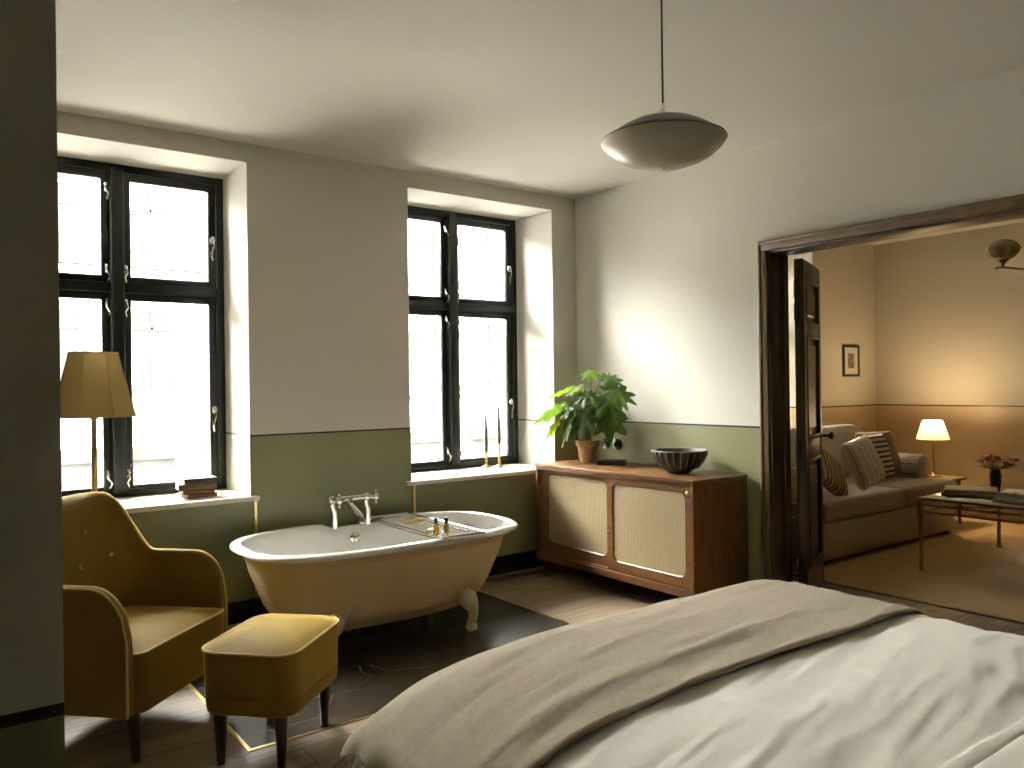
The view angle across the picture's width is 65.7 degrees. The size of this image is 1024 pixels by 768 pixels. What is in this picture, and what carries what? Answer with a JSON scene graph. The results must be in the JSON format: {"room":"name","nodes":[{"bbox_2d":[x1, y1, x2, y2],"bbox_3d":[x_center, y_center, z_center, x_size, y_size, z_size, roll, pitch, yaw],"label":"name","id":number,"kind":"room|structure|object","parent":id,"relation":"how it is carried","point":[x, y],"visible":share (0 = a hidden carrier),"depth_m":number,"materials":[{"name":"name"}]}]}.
{"room":"hotel room","nodes":[
{"label":"hotel room","id":0,"kind":"room"},
{"bbox_2d":[0,0,64,767],"bbox_3d":[-1.127,-0.014,0.258,1.698,2.920,0.141,-1,0,-37],"label":"wall partition","id":1,"kind":"structure","parent":0,"point":[32,726],"depth_m":0.69,"materials":[{"name":"paint"}]},
{"bbox_2d":[57,111,875,602],"bbox_3d":[-0.106,-0.005,6.263,10.500,3.500,0.580,-1,0,-37],"label":"wall","id":2,"kind":"structure","parent":0,"point":[316,269],"depth_m":5.17,"materials":[{"name":"white paint"}]},
{"bbox_2d":[58,156,259,513],"bbox_3d":[-2.260,-0.310,4.625,1.365,2.050,0.585,-1,0,-37],"label":"window","id":3,"kind":"structure","parent":2,"relation":"in","point":[115,287],"depth_m":4.83,"materials":[{"name":"paint"}]},
{"bbox_2d":[180,492,216,498],"bbox_3d":[-1.899,0.669,4.806,0.175,0.023,0.136,-1,0,-42],"label":"book","id":4,"kind":"object","parent":3,"relation":"on","point":[214,493],"visible":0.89,"depth_m":4.75,"materials":[{"name":"paper"}]},
{"bbox_2d":[178,489,214,494],"bbox_3d":[-1.911,0.646,4.798,0.180,0.025,0.136,-1,0,-35],"label":"book","id":5,"kind":"object","parent":4,"relation":"on","point":[202,491],"visible":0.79,"depth_m":4.74,"materials":[{"name":"brown paper"}]},
{"bbox_2d":[175,482,216,490],"bbox_3d":[-1.912,0.615,4.798,0.215,0.037,0.146,-1,0,-31],"label":"book","id":6,"kind":"object","parent":5,"relation":"on","point":[213,485],"visible":0.91,"depth_m":4.74,"materials":[{"name":"brown paper"}]},
{"bbox_2d":[180,475,217,484],"bbox_3d":[-1.899,0.581,4.807,0.190,0.031,0.136,-1,0,-34],"label":"book","id":7,"kind":"object","parent":6,"relation":"on","point":[208,478],"visible":1,"depth_m":4.76,"materials":[{"name":"paper"}]},
{"bbox_2d":[254,501,257,597],"bbox_3d":[-1.552,1.000,4.807,0.016,0.592,0.012,-1,0,-37],"label":"trim","id":8,"kind":"structure","parent":2,"relation":"attached to","point":[255,502],"depth_m":4.80,"materials":[{"name":"gold metal"}]},
{"bbox_2d":[228,550,563,630],"bbox_3d":[-1.790,1.380,4.611,5.800,0.161,0.036,-1,0,-37],"label":"baseboard","id":9,"kind":"structure","parent":2,"relation":"attached to","point":[510,565],"depth_m":5.87,"materials":[{"name":"paint"}]},
{"bbox_2d":[413,485,415,512],"bbox_3d":[-0.670,0.990,5.462,0.016,0.592,0.012,-1,0,-37],"label":"trim","id":10,"kind":"structure","parent":2,"relation":"attached to","point":[414,486],"depth_m":5.46,"materials":[{"name":"gold metal"}]},
{"bbox_2d":[406,206,535,485],"bbox_3d":[-0.345,-0.332,6.049,1.374,2.050,0.585,-1,0,-37],"label":"window","id":11,"kind":"structure","parent":2,"relation":"in","point":[448,306],"depth_m":6.20,"materials":[{"name":"paint"}]},
{"bbox_2d":[481,413,490,467],"bbox_3d":[-0.205,0.440,6.277,0.082,0.442,0.082,-1,0,-37],"label":"candlestick","id":12,"kind":"object","parent":11,"relation":"on","point":[486,452],"visible":1,"depth_m":6.27,"materials":[{"name":"gold metal"}]},
{"bbox_2d":[484,413,487,451],"bbox_3d":[-0.206,0.381,6.277,0.027,0.323,0.027,-1,0,-37],"label":"candle","id":13,"kind":"object","parent":12,"relation":"on","point":[485,417],"depth_m":6.27,"materials":[{"name":"black wax"}]},
{"bbox_2d":[495,405,503,467],"bbox_3d":[-0.103,0.411,6.291,0.082,0.497,0.082,-1,0,-37],"label":"candlestick","id":14,"kind":"object","parent":11,"relation":"on","point":[499,465],"visible":1,"depth_m":6.28,"materials":[{"name":"gold metal"}]},
{"bbox_2d":[497,405,500,442],"bbox_3d":[-0.104,0.319,6.291,0.027,0.313,0.027,-1,0,-37],"label":"candle","id":15,"kind":"object","parent":14,"relation":"on","point":[498,409],"depth_m":6.28,"materials":[{"name":"wax"}]},
{"bbox_2d":[842,345,859,376],"bbox_3d":[3.743,-0.254,8.749,0.320,0.344,0.021,-1,0,-37],"label":"framed picture","id":16,"kind":"object","parent":2,"relation":"attached to","point":[850,354],"visible":1,"depth_m":8.75,"materials":[{"name":"black paint"}]},
{"bbox_2d":[848,353,853,367],"bbox_3d":[3.743,-0.256,8.750,0.124,0.165,0.001,-1,0,-37],"label":"print","id":17,"kind":"object","parent":16,"relation":"attached to","point":[850,355],"depth_m":8.75},
{"bbox_2d":[56,0,1023,198],"bbox_3d":[0.131,-1.678,1.943,6.060,0.380,7.830,-1,0,-37],"label":"ceiling","id":18,"kind":"structure","parent":0,"point":[524,95],"depth_m":3.72,"materials":[{"name":"grey paint"}]},
{"bbox_2d":[601,0,727,171],"bbox_3d":[0.569,-1.148,2.997,0.472,0.686,0.472,-1,0,-37],"label":"pendant lamp","id":19,"kind":"object","parent":18,"relation":"hanging from","point":[662,141],"visible":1,"depth_m":2.86,"materials":[{"name":"grey glass"}]},
{"bbox_2d":[64,566,1023,767],"bbox_3d":[2.144,1.435,3.132,10.350,0.065,7.100,-1,0,-37],"label":"floor","id":20,"kind":"structure","parent":0,"point":[377,663],"depth_m":3.98,"materials":[{"name":"brown wood"}]},
{"bbox_2d":[60,351,136,491],"bbox_3d":[-2.051,0.655,3.900,0.385,1.622,0.385,-1,0,-37],"label":"floor lamp","id":21,"kind":"object","parent":20,"relation":"on","point":[93,384],"visible":0.8,"depth_m":3.79,"materials":[{"name":"yellow fabric"}]},
{"bbox_2d":[62,491,227,762],"bbox_3d":[-1.701,0.978,3.377,0.708,0.965,0.727,-1,0,10],"label":"armchair","id":22,"kind":"object","parent":20,"relation":"on","point":[138,617],"visible":0.65,"depth_m":3.37,"materials":[{"name":"yellow fabric"}]},
{"bbox_2d":[201,613,339,767],"bbox_3d":[-0.957,1.206,3.199,0.404,0.489,0.518,-1,0,10],"label":"ottoman","id":23,"kind":"object","parent":20,"relation":"on","point":[271,666],"visible":1,"depth_m":2.99,"materials":[{"name":"yellow fabric"}]},
{"bbox_2d":[203,613,337,701],"bbox_3d":[-0.959,1.071,3.199,0.392,0.219,0.506,-1,0,10],"label":"cushion","id":24,"kind":"object","parent":23,"relation":"on","point":[272,657],"depth_m":2.99,"materials":[{"name":"yellow fabric"}]},
{"bbox_2d":[229,489,517,635],"bbox_3d":[-0.754,1.053,4.616,1.672,0.788,0.970,-1,0,-37],"label":"bathtub","id":25,"kind":"object","parent":20,"relation":"on","point":[367,573],"visible":0.89,"depth_m":4.37,"materials":[{"name":"beige ceramic"}]},
{"bbox_2d":[327,489,378,528],"bbox_3d":[-0.958,0.772,4.901,0.340,0.219,0.158,-1,0,-37],"label":"faucet","id":26,"kind":"object","parent":25,"relation":"on","point":[363,523],"depth_m":4.91,"materials":[{"name":"silver metal"}]},
{"bbox_2d":[369,512,484,539],"bbox_3d":[-0.533,0.847,4.739,0.289,0.029,0.924,-1,0,-37],"label":"caddy","id":27,"kind":"object","parent":25,"relation":"on","point":[393,524],"visible":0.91,"depth_m":4.69,"materials":[{"name":"silver metal"}]},
{"bbox_2d":[403,517,426,524],"bbox_3d":[-0.590,0.831,4.822,0.152,0.042,0.101,-1,0,-37],"label":"sponge","id":28,"kind":"object","parent":27,"relation":"on","point":[414,520],"visible":1,"depth_m":4.79,"materials":[{"name":"beige"}]},
{"bbox_2d":[380,519,466,536],"bbox_3d":[-0.538,0.856,4.746,0.260,0.004,0.593,-1,0,-37],"label":"wire shelf","id":29,"kind":"object","parent":27,"relation":"attached to","point":[393,524],"depth_m":4.71,"materials":[{"name":"silver metal"}]},
{"bbox_2d":[426,528,432,532],"bbox_3d":[-0.461,0.840,4.549,0.044,0.020,0.070,-1,0,25],"label":"soap bar","id":30,"kind":"object","parent":27,"relation":"on","point":[430,530],"visible":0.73,"depth_m":4.52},
{"bbox_2d":[433,518,438,534],"bbox_3d":[-0.426,0.801,4.463,0.033,0.096,0.032,-1,0,-37],"label":"toiletry bottle","id":31,"kind":"object","parent":27,"relation":"on","point":[436,525],"visible":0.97,"depth_m":4.45,"materials":[{"name":"yellow glass"}]},
{"bbox_2d":[443,517,448,534],"bbox_3d":[-0.370,0.801,4.468,0.033,0.096,0.032,-1,0,-37],"label":"toiletry bottle","id":32,"kind":"object","parent":27,"relation":"on","point":[446,525],"visible":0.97,"depth_m":4.46,"materials":[{"name":"yellow glass"}]},
{"bbox_2d":[535,459,747,596],"bbox_3d":[0.840,1.008,5.502,0.519,0.846,1.526,-1,0,-37],"label":"sideboard","id":33,"kind":"object","parent":20,"relation":"on","point":[644,525],"visible":0.86,"depth_m":5.09,"materials":[{"name":"brown wood"}]},
{"bbox_2d":[533,369,636,462],"bbox_3d":[0.524,0.238,5.891,0.446,0.703,0.832,-1,0,-37],"label":"potted plant","id":34,"kind":"object","parent":33,"relation":"on","point":[607,413],"visible":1,"depth_m":5.82,"materials":[{"name":"green plant"}]},
{"bbox_2d":[597,459,625,465],"bbox_3d":[0.726,0.569,5.769,0.200,0.036,0.131,-1,0,13],"label":"book","id":35,"kind":"object","parent":33,"relation":"on","point":[619,462],"visible":1,"depth_m":5.71,"materials":[{"name":"paper"}]},
{"bbox_2d":[651,447,707,473],"bbox_3d":[1.094,0.505,5.192,0.367,0.151,0.367,-1,0,-37],"label":"bowl","id":36,"kind":"object","parent":33,"relation":"on","point":[678,460],"visible":1,"depth_m":5.08,"materials":[{"name":"ceramic"}]},
{"bbox_2d":[792,516,1023,621],"bbox_3d":[4.848,1.380,5.142,3.570,0.016,7.060,-1,0,-37],"label":"carpet","id":37,"kind":"object","parent":20,"relation":"on","point":[964,567],"visible":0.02,"depth_m":5.97,"materials":[{"name":"carpet"}]},
{"bbox_2d":[790,424,956,565],"bbox_3d":[2.947,0.901,7.098,2.219,1.001,1.022,-1,0,-37],"label":"sofa","id":38,"kind":"object","parent":37,"relation":"on","point":[885,513],"visible":0.49,"depth_m":6.70,"materials":[{"name":"fabric"}]},
{"bbox_2d":[822,448,847,495],"bbox_3d":[2.575,0.719,6.438,0.543,0.488,0.227,-1,0,-38],"label":"cushion","id":39,"kind":"object","parent":38,"relation":"on","point":[834,481],"visible":0.59,"depth_m":6.34,"materials":[{"name":"fabric"}]},
{"bbox_2d":[791,483,904,522],"bbox_3d":[2.649,0.986,6.720,1.248,0.172,0.772,-1,0,-37],"label":"seat cushion","id":40,"kind":"object","parent":38,"relation":"on","point":[875,501],"depth_m":6.41,"materials":[{"name":"beige fabric"}]},
{"bbox_2d":[841,435,885,490],"bbox_3d":[2.969,0.659,6.696,0.231,0.433,0.577,-1,0,44],"label":"cushion","id":41,"kind":"object","parent":38,"relation":"on","point":[861,458],"visible":1,"depth_m":6.55,"materials":[{"name":"beige fabric"}]},
{"bbox_2d":[859,434,894,477],"bbox_3d":[3.277,0.656,7.136,0.500,0.387,0.183,-1,0,-42],"label":"cushion","id":42,"kind":"object","parent":38,"relation":"on","point":[879,441],"visible":0.49,"depth_m":7.13,"materials":[{"name":"fabric"}]},
{"bbox_2d":[855,431,901,474],"bbox_3d":[3.445,0.654,7.448,0.500,0.404,0.208,-1,0,-30],"label":"cushion","id":43,"kind":"object","parent":38,"relation":"on","point":[888,435],"visible":0.25,"depth_m":7.45,"materials":[{"name":"brown fabric"}]},
{"bbox_2d":[845,476,956,506],"bbox_3d":[3.535,0.975,7.378,0.944,0.172,0.772,-1,0,-37],"label":"seat cushion","id":44,"kind":"object","parent":38,"relation":"on","point":[914,487],"depth_m":7.09,"materials":[{"name":"beige fabric"}]},
{"bbox_2d":[934,475,966,523],"bbox_3d":[4.161,1.156,7.917,0.480,0.462,0.520,-1,0,-37],"label":"side table","id":45,"kind":"object","parent":37,"relation":"on","point":[957,479],"visible":0.2,"depth_m":7.84,"materials":[{"name":"brown wood"}]},
{"bbox_2d":[916,420,949,476],"bbox_3d":[4.209,0.644,7.928,0.305,0.560,0.305,-1,0,-37],"label":"table lamp","id":46,"kind":"object","parent":45,"relation":"on","point":[932,430],"visible":0.97,"depth_m":7.85,"materials":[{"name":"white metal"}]},
{"bbox_2d":[917,482,1023,571],"bbox_3d":[3.847,1.112,5.999,1.390,0.550,0.895,-1,0,-37],"label":"coffee table","id":47,"kind":"object","parent":37,"relation":"on","point":[954,500],"visible":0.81,"depth_m":5.88,"materials":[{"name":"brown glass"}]},
{"bbox_2d":[941,489,993,497],"bbox_3d":[3.499,0.832,6.064,0.360,0.020,0.306,-1,0,33],"label":"book","id":48,"kind":"object","parent":47,"relation":"on","point":[942,492],"visible":0.45,"depth_m":5.94,"materials":[{"name":"brown paper"}]},
{"bbox_2d":[944,485,997,494],"bbox_3d":[3.510,0.809,6.066,0.350,0.026,0.286,-1,0,29],"label":"book","id":49,"kind":"object","parent":48,"relation":"on","point":[948,488],"visible":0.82,"depth_m":5.99,"materials":[{"name":"beige paper"}]},
{"bbox_2d":[974,453,1023,488],"bbox_3d":[3.910,0.695,6.344,0.337,0.283,0.353,-1,0,-37],"label":"flower vase","id":50,"kind":"object","parent":47,"relation":"on","point":[995,476],"visible":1,"depth_m":6.33,"materials":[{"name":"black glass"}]},
{"bbox_2d":[992,498,1023,503],"bbox_3d":[3.690,0.827,5.639,0.316,0.022,0.400,-1,0,-45],"label":"book","id":51,"kind":"object","parent":47,"relation":"on","point":[993,499],"visible":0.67,"depth_m":5.61,"materials":[{"name":"beige paper"}]},
{"bbox_2d":[994,494,1023,500],"bbox_3d":[3.708,0.806,5.648,0.306,0.020,0.390,-1,0,-41],"label":"book","id":52,"kind":"object","parent":51,"relation":"on","point":[995,496],"visible":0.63,"depth_m":5.63,"materials":[{"name":"beige paper"}]},
{"bbox_2d":[998,489,1023,496],"bbox_3d":[3.713,0.786,5.657,0.370,0.020,0.296,-1,0,43],"label":"book","id":53,"kind":"object","parent":52,"relation":"on","point":[1007,492],"visible":1,"depth_m":5.67,"materials":[{"name":"beige paper"}]},
{"bbox_3d":[1.023,0.896,2.008,2.000,1.050,2.180,-1,0,-37],"label":"bed","id":54,"kind":"object","parent":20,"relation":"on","visible":0},
{"bbox_2d":[342,613,1023,767],"bbox_3d":[0.738,1.004,2.344,2.081,0.389,1.394,-1,0,-37],"label":"duvet","id":55,"kind":"object","parent":54,"relation":"on","point":[908,690],"visible":0.44,"depth_m":2.02,"materials":[{"name":"beige fabric"}]},
{"bbox_2d":[332,579,923,767],"bbox_3d":[0.506,1.035,2.641,2.096,0.460,0.765,-1,0,-37],"label":"throw blanket","id":56,"kind":"object","parent":55,"relation":"on","point":[519,703],"visible":0.98,"depth_m":2.31,"materials":[{"name":"beige fabric"}]},
{"bbox_2d":[973,734,1023,767],"bbox_3d":[1.265,0.827,1.497,0.800,0.205,0.620,-1,0,-37],"label":"pillow","id":57,"kind":"object","parent":54,"relation":"on","point":[1011,755],"visible":1,"depth_m":1.60,"materials":[{"name":"white fabric"}]},
{"bbox_2d":[575,66,1023,580],"bbox_3d":[2.678,-0.099,3.548,0.088,3.200,7.100,-1,0,-37],"label":"wall","id":58,"kind":"structure","parent":0,"point":[667,263],"depth_m":5.16,"materials":[{"name":"white paint"}]},
{"bbox_2d":[601,438,609,448],"bbox_3d":[0.717,0.458,6.102,0.023,0.086,0.086,-1,0,-37],"label":"wall socket","id":59,"kind":"object","parent":58,"relation":"attached to","point":[604,443],"visible":0.93,"depth_m":6.09,"materials":[{"name":"plastic"}]},
{"bbox_2d":[613,439,621,449],"bbox_3d":[0.795,0.457,5.998,0.023,0.086,0.086,-1,0,-37],"label":"wall socket","id":60,"kind":"object","parent":58,"relation":"attached to","point":[617,444],"visible":1,"depth_m":5.99,"materials":[{"name":"black plastic"}]},
{"bbox_2d":[757,194,1023,581],"bbox_3d":[2.196,0.256,4.257,0.213,2.308,1.892,-1,0,-37],"label":"door frame","id":61,"kind":"structure","parent":58,"relation":"in","point":[772,255],"depth_m":4.92,"materials":[{"name":"brown wood"}]},
{"bbox_2d":[792,574,1023,624],"bbox_3d":[3.046,1.394,3.803,0.920,0.007,7.060,-1,0,-37],"label":"threshold","id":62,"kind":"object","parent":58,"relation":"attached to","point":[828,582],"depth_m":5.07,"materials":[{"name":"brown wood"}]},
{"bbox_2d":[864,218,1023,244],"bbox_3d":[4.405,-1.759,5.119,4.590,0.320,7.830,-1,0,-37],"label":"ceiling","id":63,"kind":"structure","parent":0,"point":[1020,219],"depth_m":8.29,"materials":[{"name":"grey paint"}]},
{"bbox_2d":[985,239,1023,269],"bbox_3d":[4.068,-1.183,5.538,1.243,0.820,1.266,-1,0,-37],"label":"chandelier","id":64,"kind":"object","parent":63,"relation":"hanging from","point":[1002,251],"visible":1,"depth_m":5.79,"materials":[{"name":"gold metal"}]},
{"bbox_2d":[874,222,1023,485],"bbox_3d":[6.336,-0.192,6.267,0.150,3.300,7.100,-1,0,-37],"label":"wall","id":65,"kind":"structure","parent":0,"point":[949,325],"depth_m":8.38,"materials":[{"name":"painted plaster"}]},
{"bbox_2d":[954,504,1023,521],"bbox_3d":[4.552,1.299,4.936,4.330,0.160,7.080,-1,0,-37],"label":"baseboard","id":66,"kind":"structure","parent":65,"relation":"attached to","point":[969,513],"depth_m":8.07,"materials":[{"name":"brown wood"}]},
{"bbox_3d":[2.748,-0.149,3.601,0.090,3.300,7.100,-1,0,-37],"label":"wall","id":67,"kind":"structure","parent":0,"visible":0},
{"bbox_2d":[793,258,833,587],"bbox_3d":[2.021,0.299,5.279,0.144,2.205,0.720,-1,0,30],"label":"door","id":68,"kind":"structure","parent":67,"relation":"in","point":[810,561],"depth_m":5.12,"materials":[{"name":"brown wood"}]},
{"label":"outside","id":69,"kind":"structure","parent":0,"visible":0},
{"bbox_3d":[-14.496,3.379,36.331,100.000,0.150,64.320,-1,0,-37],"label":"ground","id":70,"kind":"structure","parent":69,"visible":0},
{"bbox_2d":[58,174,505,489],"bbox_3d":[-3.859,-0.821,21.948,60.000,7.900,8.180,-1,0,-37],"label":"window panes","id":71,"kind":"structure","parent":70,"relation":"on","point":[168,226],"depth_m":15.20,"materials":[{"name":"glass"}]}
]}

